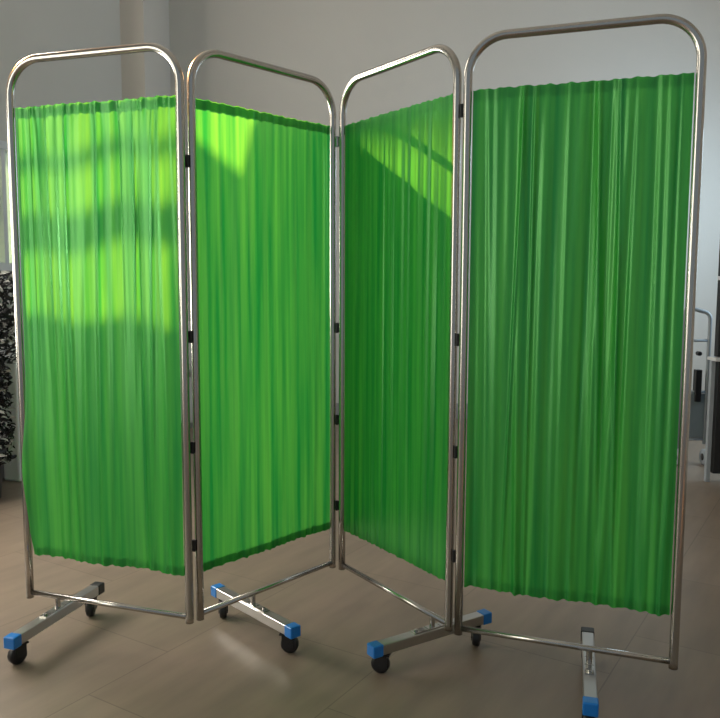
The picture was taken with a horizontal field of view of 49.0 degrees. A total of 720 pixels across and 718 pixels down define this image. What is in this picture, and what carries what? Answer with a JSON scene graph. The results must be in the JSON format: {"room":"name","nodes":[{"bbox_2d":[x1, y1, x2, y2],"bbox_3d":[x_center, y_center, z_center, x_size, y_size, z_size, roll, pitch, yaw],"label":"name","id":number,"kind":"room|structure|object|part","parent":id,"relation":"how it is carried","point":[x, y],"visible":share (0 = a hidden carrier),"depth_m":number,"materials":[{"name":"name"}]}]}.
{"room":"hospital room","nodes":[
{"label":"hospital room","id":0,"kind":"room"},
{"bbox_2d":[0,0,121,435],"bbox_3d":[-2.775,-1.189,2.257,0.070,4.200,7.045,2,6,18],"label":"wall","id":1,"kind":"structure","parent":0,"point":[27,27],"depth_m":4.89,"materials":[{"name":"grey paint"}]},
{"bbox_2d":[0,140,12,270],"bbox_3d":[-2.147,-0.843,4.234,0.072,0.730,1.218,2,6,18],"label":"window","id":2,"kind":"structure","parent":1,"relation":"in","point":[6,259],"depth_m":4.53,"materials":[{"name":"glass"}]},
{"bbox_2d":[5,152,12,262],"bbox_3d":[-2.170,-0.844,4.241,0.003,0.690,1.176,2,6,18],"label":"blind","id":3,"kind":"object","parent":2,"relation":"attached to","point":[8,235],"depth_m":4.59,"materials":[{"name":"white"}]},
{"bbox_2d":[119,0,170,99],"bbox_3d":[-1.609,-1.568,5.971,0.208,4.200,0.800,0,6,0],"label":"column","id":4,"kind":"structure","parent":1,"relation":"attached to","point":[144,74],"depth_m":5.54,"materials":[{"name":"paint"}]},
{"bbox_2d":[0,419,719,717],"bbox_3d":[-0.504,0.997,2.114,9.000,0.100,10.000,0,6,0],"label":"floor","id":5,"kind":"structure","parent":0,"point":[112,662],"depth_m":2.51,"materials":[{"name":"wood"}]},
{"bbox_2d":[0,270,16,497],"bbox_3d":[-1.966,0.140,4.039,0.455,1.196,0.460,0,6,0],"label":"leafy plant","id":6,"kind":"object","parent":5,"relation":"on","point":[6,323],"visible":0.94,"depth_m":4.05,"materials":[{"name":"green plant"}]},
{"bbox_3d":[-1.968,0.601,4.084,0.270,0.270,0.270,0,6,0],"label":"pot","id":7,"kind":"part","parent":6,"relation":"part of","materials":[{"name":"grey"}]},
{"bbox_2d":[0,355,21,481],"bbox_3d":[-1.956,0.337,4.499,0.124,0.710,0.120,2,6,17],"label":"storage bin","id":8,"kind":"object","parent":5,"relation":"on","point":[12,472],"visible":0.27,"depth_m":4.45,"materials":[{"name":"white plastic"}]},
{"bbox_2d":[179,321,192,427],"bbox_3d":[-1.270,0.116,6.231,0.400,0.800,0.430,0,6,0],"label":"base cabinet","id":9,"kind":"object","parent":5,"relation":"on","point":[189,322],"visible":0.09,"depth_m":6.03,"materials":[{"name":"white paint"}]},
{"bbox_2d":[3,14,706,717],"bbox_3d":[-0.082,0.001,2.418,1.997,1.823,0.733,2,6,12],"label":"folding screen","id":10,"kind":"object","parent":5,"relation":"on","point":[580,191],"visible":1,"depth_m":2.35,"materials":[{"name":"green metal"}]},
{"bbox_3d":[-0.974,0.785,2.549,0.026,0.039,0.044,2,6,16],"label":"stem","id":11,"kind":"part","parent":10,"relation":"part of","materials":[{"name":"silver metal"}]},
{"bbox_2d":[15,95,183,575],"bbox_3d":[-0.799,-0.058,2.403,0.572,1.413,0.027,2,6,18],"label":"curtain","id":12,"kind":"object","parent":10,"relation":"hanging from","point":[98,189],"depth_m":2.40,"materials":[{"name":"green fabric"}]},
{"bbox_3d":[-0.793,-0.060,2.402,0.614,1.706,0.024,2,6,18],"label":"tube frame","id":13,"kind":"part","parent":10,"relation":"part of","materials":[{"name":"silver metal"}]},
{"bbox_3d":[-0.796,0.771,2.488,0.574,0.017,0.017,2,6,18],"label":"rail","id":14,"kind":"part","parent":10,"relation":"part of","materials":[{"name":"silver metal"}]},
{"bbox_3d":[-0.349,0.785,2.581,0.026,0.039,0.044,-5,8,-42],"label":"stem","id":15,"kind":"part","parent":10,"relation":"part of","materials":[{"name":"silver metal"}]},
{"bbox_3d":[-0.291,-0.073,2.555,0.024,1.706,0.615,5,8,41],"label":"tube frame","id":16,"kind":"part","parent":10,"relation":"part of","materials":[{"name":"silver metal"}]},
{"bbox_2d":[196,98,329,571],"bbox_3d":[-0.291,-0.071,2.555,0.014,1.413,0.560,5,8,41],"label":"curtain","id":17,"kind":"object","parent":10,"relation":"hanging from","point":[263,178],"depth_m":2.53,"materials":[{"name":"green fabric"}]},
{"bbox_3d":[-0.294,0.757,2.640,0.017,0.017,0.574,5,8,41],"label":"rail","id":18,"kind":"part","parent":10,"relation":"part of","materials":[{"name":"silver metal"}]},
{"bbox_3d":[0.099,0.763,2.598,0.017,0.017,0.575,-4,7,-34],"label":"rail","id":19,"kind":"part","parent":10,"relation":"part of","materials":[{"name":"silver metal"}]},
{"bbox_2d":[344,93,452,579],"bbox_3d":[0.103,-0.065,2.512,0.008,1.413,0.561,-4,7,-33],"label":"curtain","id":20,"kind":"object","parent":10,"relation":"hanging from","point":[398,164],"depth_m":2.48,"materials":[{"name":"green fabric"}]},
{"bbox_3d":[0.103,-0.067,2.512,0.024,1.706,0.615,-4,7,-34],"label":"tube frame","id":21,"kind":"part","parent":10,"relation":"part of","materials":[{"name":"silver metal"}]},
{"bbox_3d":[0.221,0.804,2.419,0.044,0.039,0.026,-4,7,-33],"label":"stem","id":22,"kind":"part","parent":10,"relation":"part of","materials":[{"name":"silver metal"}]},
{"bbox_3d":[0.567,0.803,2.229,0.573,0.017,0.017,2,6,20],"label":"rail","id":23,"kind":"part","parent":10,"relation":"part of","materials":[{"name":"silver metal"}]},
{"bbox_2d":[464,73,694,615],"bbox_3d":[0.569,-0.025,2.139,0.559,1.413,0.032,2,6,20],"label":"curtain","id":24,"kind":"object","parent":10,"relation":"hanging from","point":[580,191],"depth_m":2.13,"materials":[{"name":"green fabric"}]},
{"bbox_3d":[0.570,-0.027,2.143,0.614,1.706,0.024,2,6,20],"label":"tube frame","id":25,"kind":"part","parent":10,"relation":"part of","materials":[{"name":"silver metal"}]},
{"bbox_3d":[0.639,0.828,2.205,0.026,0.039,0.044,2,6,15],"label":"stem","id":26,"kind":"part","parent":10,"relation":"part of","materials":[{"name":"silver metal"}]},
{"bbox_2d":[677,307,711,464],"bbox_3d":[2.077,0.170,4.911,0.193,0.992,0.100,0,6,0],"label":"trolley","id":27,"kind":"object","parent":5,"relation":"on","point":[699,399],"visible":0.55,"depth_m":4.92,"materials":[{"name":"silver metal"}]},
{"bbox_3d":[2.076,0.353,4.942,0.140,0.280,0.016,0,6,0],"label":"panel","id":28,"kind":"part","parent":27,"relation":"part of","materials":[{"name":"grey metal"}]},
{"bbox_2d":[704,247,719,481],"bbox_3d":[2.401,-0.222,4.455,0.824,1.868,0.110,0,6,0],"label":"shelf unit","id":29,"kind":"object","parent":5,"relation":"on","point":[712,446],"visible":1,"depth_m":4.50,"materials":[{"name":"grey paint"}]},
{"bbox_3d":[1.998,0.357,4.520,0.024,0.700,0.028,0,6,0],"label":"leg","id":30,"kind":"part","parent":29,"relation":"part of","materials":[{"name":"grey paint"}]},
{"bbox_3d":[2.400,0.002,4.478,0.820,0.018,0.110,0,6,0],"label":"shelf","id":31,"kind":"part","parent":29,"relation":"part of","materials":[{"name":"white paint"}]},
{"bbox_3d":[2.399,0.335,4.522,0.750,0.645,0.050,0,6,0],"label":"panel","id":32,"kind":"part","parent":29,"relation":"part of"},
{"bbox_3d":[2.413,-0.227,4.482,0.775,0.433,0.045,0,6,0],"label":"panel","id":33,"kind":"part","parent":29,"relation":"part of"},
{"bbox_3d":[2.415,-0.613,4.442,0.775,0.298,0.045,0,6,0],"label":"panel","id":34,"kind":"part","parent":29,"relation":"part of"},
{"bbox_2d":[169,0,719,402],"bbox_3d":[1.207,-1.599,6.389,5.600,4.200,0.120,0,6,0],"label":"wall","id":35,"kind":"structure","parent":0,"point":[333,42],"depth_m":6.25,"materials":[{"name":"grey paint"}]},
{"bbox_2d":[336,403,467,418],"bbox_3d":[0.892,0.430,6.531,4.812,0.130,0.015,0,6,0],"label":"baseboard","id":36,"kind":"structure","parent":35,"relation":"attached to","point":[337,404],"depth_m":6.52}
]}

